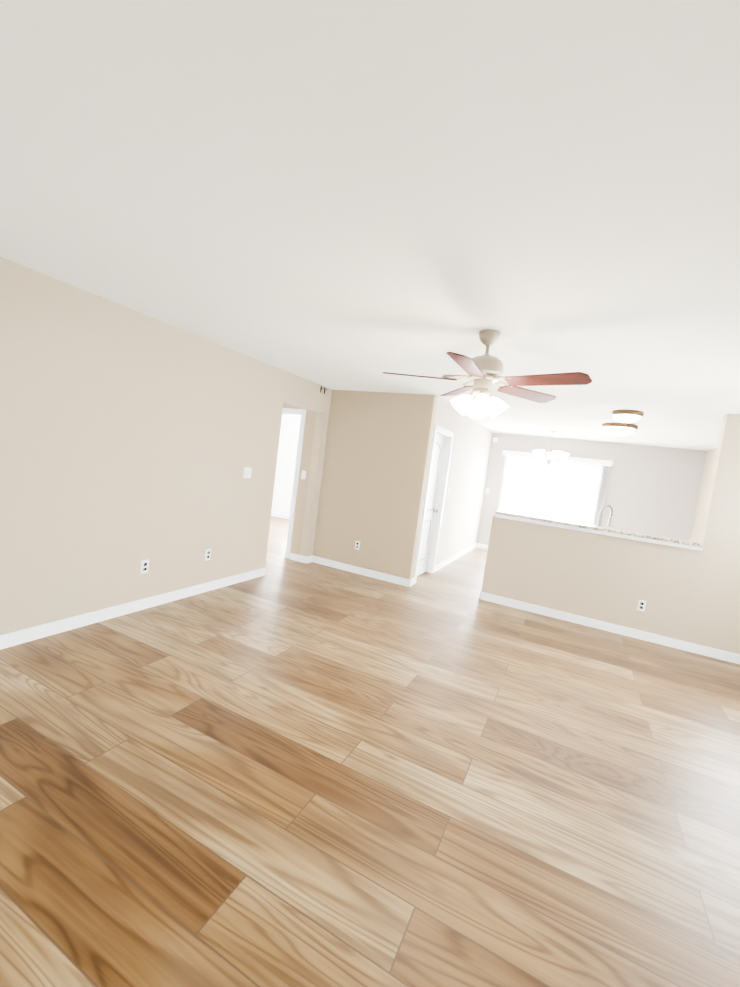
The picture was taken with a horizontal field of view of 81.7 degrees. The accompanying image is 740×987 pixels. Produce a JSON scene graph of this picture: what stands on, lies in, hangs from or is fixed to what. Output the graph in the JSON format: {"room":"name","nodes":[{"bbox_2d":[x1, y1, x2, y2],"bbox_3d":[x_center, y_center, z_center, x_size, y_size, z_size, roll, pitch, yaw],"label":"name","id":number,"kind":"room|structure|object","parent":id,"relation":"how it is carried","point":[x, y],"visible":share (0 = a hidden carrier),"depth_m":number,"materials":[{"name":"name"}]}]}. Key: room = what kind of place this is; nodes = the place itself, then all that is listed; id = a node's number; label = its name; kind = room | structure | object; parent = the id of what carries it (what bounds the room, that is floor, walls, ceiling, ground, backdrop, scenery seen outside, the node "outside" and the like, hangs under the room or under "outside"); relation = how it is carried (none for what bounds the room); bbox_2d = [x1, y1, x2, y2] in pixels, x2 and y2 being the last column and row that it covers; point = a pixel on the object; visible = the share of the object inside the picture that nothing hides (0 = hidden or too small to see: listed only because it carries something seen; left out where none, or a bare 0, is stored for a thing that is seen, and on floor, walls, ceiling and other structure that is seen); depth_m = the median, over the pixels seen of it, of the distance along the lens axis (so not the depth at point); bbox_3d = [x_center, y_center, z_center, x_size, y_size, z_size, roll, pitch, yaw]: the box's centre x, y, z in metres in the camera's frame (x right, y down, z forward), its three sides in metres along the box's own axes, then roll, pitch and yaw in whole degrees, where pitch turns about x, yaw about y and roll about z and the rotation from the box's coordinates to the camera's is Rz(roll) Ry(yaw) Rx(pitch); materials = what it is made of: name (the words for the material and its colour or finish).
{"room":"empty living room","nodes":[
{"label":"empty living room","id":0,"kind":"room"},
{"bbox_2d":[0,257,331,634],"bbox_3d":[-1.825,-0.210,3.787,0.120,2.440,5.030,9,5,25],"label":"wall","id":1,"kind":"structure","parent":0,"point":[130,440],"depth_m":3.36,"materials":[{"name":"paint"}]},
{"bbox_2d":[0,568,265,649],"bbox_3d":[-2.111,0.965,3.435,0.014,0.095,3.880,9,5,25],"label":"baseboard","id":2,"kind":"structure","parent":1,"relation":"attached to","point":[11,639],"depth_m":3.48,"materials":[{"name":"white wood"}]},
{"bbox_2d":[140,559,148,573],"bbox_3d":[-1.938,0.630,3.687,0.009,0.116,0.072,9,5,25],"label":"outlet","id":3,"kind":"object","parent":1,"relation":"attached to","point":[144,565],"visible":1,"depth_m":3.68,"materials":[{"name":"white plastic"}]},
{"bbox_2d":[205,549,210,560],"bbox_3d":[-1.632,0.617,4.319,0.009,0.116,0.072,9,5,25],"label":"outlet","id":4,"kind":"object","parent":1,"relation":"attached to","point":[208,554],"visible":1,"depth_m":4.31,"materials":[{"name":"white plastic"}]},
{"bbox_2d":[243,467,251,477],"bbox_3d":[-1.331,-0.225,4.658,0.010,0.116,0.118,9,5,25],"label":"light switch","id":5,"kind":"object","parent":1,"relation":"attached to","point":[247,472],"visible":1,"depth_m":4.65,"materials":[{"name":"white plastic"}]},
{"bbox_2d":[306,555,312,562],"bbox_3d":[-0.851,0.930,6.047,0.014,0.095,0.140,9,5,25],"label":"baseboard","id":6,"kind":"structure","parent":1,"relation":"attached to","point":[309,559],"depth_m":6.03,"materials":[{"name":"white wood"}]},
{"bbox_2d":[271,415,300,514],"bbox_3d":[-1.193,-0.550,9.401,3.660,2.440,0.120,9,5,25],"label":"wall","id":7,"kind":"structure","parent":0,"point":[286,463],"depth_m":9.67,"materials":[{"name":"paint"}]},
{"bbox_2d":[271,512,289,518],"bbox_3d":[-1.369,0.611,9.427,3.660,0.095,0.014,9,5,25],"label":"baseboard","id":8,"kind":"structure","parent":7,"relation":"attached to","point":[280,515],"depth_m":9.74,"materials":[{"name":"white wood"}]},
{"bbox_2d":[283,403,315,557],"bbox_3d":[-1.267,-0.322,6.231,1.010,2.440,0.140,9,5,25],"label":"wall","id":9,"kind":"structure","parent":0,"point":[305,463],"depth_m":6.00,"materials":[{"name":"paint"}]},
{"bbox_2d":[282,408,305,558],"bbox_3d":[-1.393,-0.181,6.284,0.904,2.122,0.155,9,5,25],"label":"door frame","id":10,"kind":"structure","parent":9,"relation":"attached to","point":[295,412],"depth_m":6.04,"materials":[{"name":"white wood"}]},
{"bbox_2d":[289,553,306,562],"bbox_3d":[-1.015,0.909,6.040,0.280,0.095,0.014,9,5,25],"label":"baseboard","id":11,"kind":"structure","parent":9,"relation":"attached to","point":[294,557],"depth_m":6.03,"materials":[{"name":"white wood"}]},
{"bbox_2d":[301,470,305,478],"bbox_3d":[-0.929,-0.261,5.985,0.072,0.116,0.010,9,5,25],"label":"light switch","id":12,"kind":"object","parent":9,"relation":"attached to","point":[303,475],"visible":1,"depth_m":5.98,"materials":[{"name":"white plastic"}]},
{"bbox_2d":[0,516,739,986],"bbox_3d":[-0.742,1.147,4.648,9.030,0.100,10.910,9,5,25],"label":"floor","id":13,"kind":"structure","parent":0,"point":[284,772],"depth_m":1.97,"materials":[{"name":"wood"}]},
{"bbox_3d":[2.552,1.010,5.248,2.070,0.912,0.633,9,5,25],"label":"cabinet","id":14,"kind":"object","parent":13,"relation":"on","visible":0},
{"bbox_2d":[598,504,613,526],"bbox_3d":[2.712,0.352,5.007,0.224,0.465,0.182,9,5,25],"label":"faucet","id":15,"kind":"object","parent":14,"relation":"on","point":[610,521],"visible":0.5,"depth_m":4.98,"materials":[{"name":"silver metal"}]},
{"bbox_2d":[0,0,739,450],"bbox_3d":[-0.422,-1.366,4.460,9.030,0.100,10.910,9,5,25],"label":"ceiling","id":16,"kind":"structure","parent":0,"point":[350,194],"depth_m":1.44,"materials":[{"name":"paint"}]},
{"bbox_2d":[383,329,591,418],"bbox_3d":[0.716,-0.766,2.733,1.270,0.542,1.208,9,5,25],"label":"ceiling fan","id":17,"kind":"object","parent":16,"relation":"hanging from","point":[484,372],"visible":1,"depth_m":2.71,"materials":[{"name":"beige"}]},
{"bbox_2d":[533,431,568,468],"bbox_3d":[3.139,-0.752,7.428,0.605,0.655,0.591,9,5,25],"label":"chandelier","id":18,"kind":"object","parent":16,"relation":"hanging from","point":[538,453],"visible":1,"depth_m":7.34,"materials":[{"name":"white glass"}]},
{"bbox_2d":[602,423,637,437],"bbox_3d":[3.379,-0.843,5.815,0.432,0.174,0.432,9,5,25],"label":"kitchen ceiling light","id":19,"kind":"object","parent":16,"relation":"attached to","point":[618,429],"visible":1,"depth_m":5.68,"materials":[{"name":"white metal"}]},
{"bbox_2d":[612,410,643,424],"bbox_3d":[2.893,-0.845,4.827,0.316,0.147,0.316,9,5,25],"label":"light","id":20,"kind":"object","parent":16,"relation":"attached to","point":[627,416],"visible":1,"depth_m":4.73,"materials":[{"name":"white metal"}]},
{"bbox_2d":[313,390,437,578],"bbox_3d":[0.011,-0.124,5.761,1.491,2.440,0.120,9,5,25],"label":"wall","id":21,"kind":"structure","parent":0,"point":[375,468],"depth_m":5.67,"materials":[{"name":"paint"}]},
{"bbox_2d":[355,541,359,549],"bbox_3d":[-0.171,0.700,5.788,0.072,0.116,0.009,9,5,25],"label":"outlet","id":22,"kind":"object","parent":21,"relation":"attached to","point":[357,545],"visible":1,"depth_m":5.79,"materials":[{"name":"white plastic"}]},
{"bbox_2d":[312,556,410,586],"bbox_3d":[-0.153,1.039,5.781,1.490,0.095,0.014,9,5,25],"label":"baseboard","id":23,"kind":"structure","parent":21,"relation":"attached to","point":[365,572],"depth_m":5.75,"materials":[{"name":"white wood"}]},
{"bbox_2d":[413,397,439,577],"bbox_3d":[0.672,-0.026,5.571,0.120,2.440,0.110,9,5,25],"label":"wall","id":24,"kind":"structure","parent":0,"point":[437,410],"depth_m":5.51,"materials":[{"name":"white paint"}]},
{"bbox_2d":[409,577,414,586],"bbox_3d":[0.539,1.145,5.535,0.014,0.095,0.169,9,5,25],"label":"baseboard","id":25,"kind":"structure","parent":24,"relation":"attached to","point":[411,583],"depth_m":5.53,"materials":[{"name":"white wood"}]},
{"bbox_2d":[436,398,492,564],"bbox_3d":[1.526,-0.049,7.341,0.120,2.440,3.820,9,5,25],"label":"wall","id":26,"kind":"structure","parent":0,"point":[468,465],"depth_m":7.27,"materials":[{"name":"white paint"}]},
{"bbox_2d":[417,434,444,575],"bbox_3d":[0.829,0.174,5.981,0.106,1.999,0.712,9,5,25],"label":"door","id":27,"kind":"structure","parent":26,"relation":"in","point":[431,501],"depth_m":6.12,"materials":[{"name":"white wood"}]},
{"bbox_2d":[414,424,453,583],"bbox_3d":[0.847,0.140,5.972,0.135,2.097,0.884,9,5,25],"label":"door frame","id":28,"kind":"structure","parent":26,"relation":"attached to","point":[448,435],"depth_m":6.26,"materials":[{"name":"white wood"}]},
{"bbox_2d":[435,543,476,571],"bbox_3d":[1.620,1.115,7.775,0.014,0.095,2.985,9,5,25],"label":"baseboard","id":29,"kind":"structure","parent":26,"relation":"attached to","point":[451,559],"depth_m":7.42,"materials":[{"name":"white wood"}]},
{"bbox_2d":[477,433,706,544],"bbox_3d":[4.059,0.201,8.310,3.880,2.440,0.120,9,5,25],"label":"wall","id":30,"kind":"structure","parent":0,"point":[652,490],"depth_m":7.86,"materials":[{"name":"white paint"}]},
{"bbox_2d":[476,543,487,548],"bbox_3d":[2.385,1.117,9.055,0.256,0.095,0.014,9,5,25],"label":"baseboard","id":31,"kind":"structure","parent":30,"relation":"attached to","point":[482,546],"depth_m":9.05,"materials":[{"name":"white wood"}]},
{"bbox_2d":[481,414,739,653],"bbox_3d":[2.791,0.309,4.703,2.780,2.440,0.120,9,5,25],"label":"wall","id":32,"kind":"structure","parent":0,"point":[609,579],"depth_m":4.58,"materials":[{"name":"paint"}]},
{"bbox_2d":[495,510,703,550],"bbox_3d":[2.478,0.397,4.844,2.070,0.073,0.210,9,5,25],"label":"bar","id":33,"kind":"object","parent":32,"relation":"on","point":[667,541],"visible":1,"depth_m":4.71,"materials":[{"name":"stone"}]},
{"bbox_2d":[480,592,739,663],"bbox_3d":[2.608,1.469,4.733,2.766,0.095,0.014,9,5,25],"label":"baseboard","id":34,"kind":"structure","parent":32,"relation":"attached to","point":[658,639],"depth_m":4.67,"materials":[{"name":"white wood"}]},
{"bbox_2d":[637,600,645,610],"bbox_3d":[2.909,1.200,4.586,0.072,0.116,0.009,9,5,25],"label":"outlet","id":35,"kind":"object","parent":32,"relation":"attached to","point":[641,605],"visible":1,"depth_m":4.58,"materials":[{"name":"white plastic"}]},
{"bbox_2d":[690,448,717,542],"bbox_3d":[4.803,0.500,5.573,0.120,2.440,4.170,9,5,25],"label":"wall","id":36,"kind":"structure","parent":0,"point":[704,491],"depth_m":7.14,"materials":[{"name":"paint"}]},
{"bbox_3d":[3.395,1.198,8.643,1.800,0.250,0.120,9,5,25],"label":"wall","id":37,"kind":"structure","parent":0,"visible":0},
{"bbox_2d":[498,450,612,524],"bbox_3d":[3.517,0.264,8.500,1.990,2.050,0.190,9,5,25],"label":"kitchen window","id":38,"kind":"structure","parent":37,"relation":"in","point":[568,489],"depth_m":8.52,"materials":[{"name":"white glass"}]}
]}

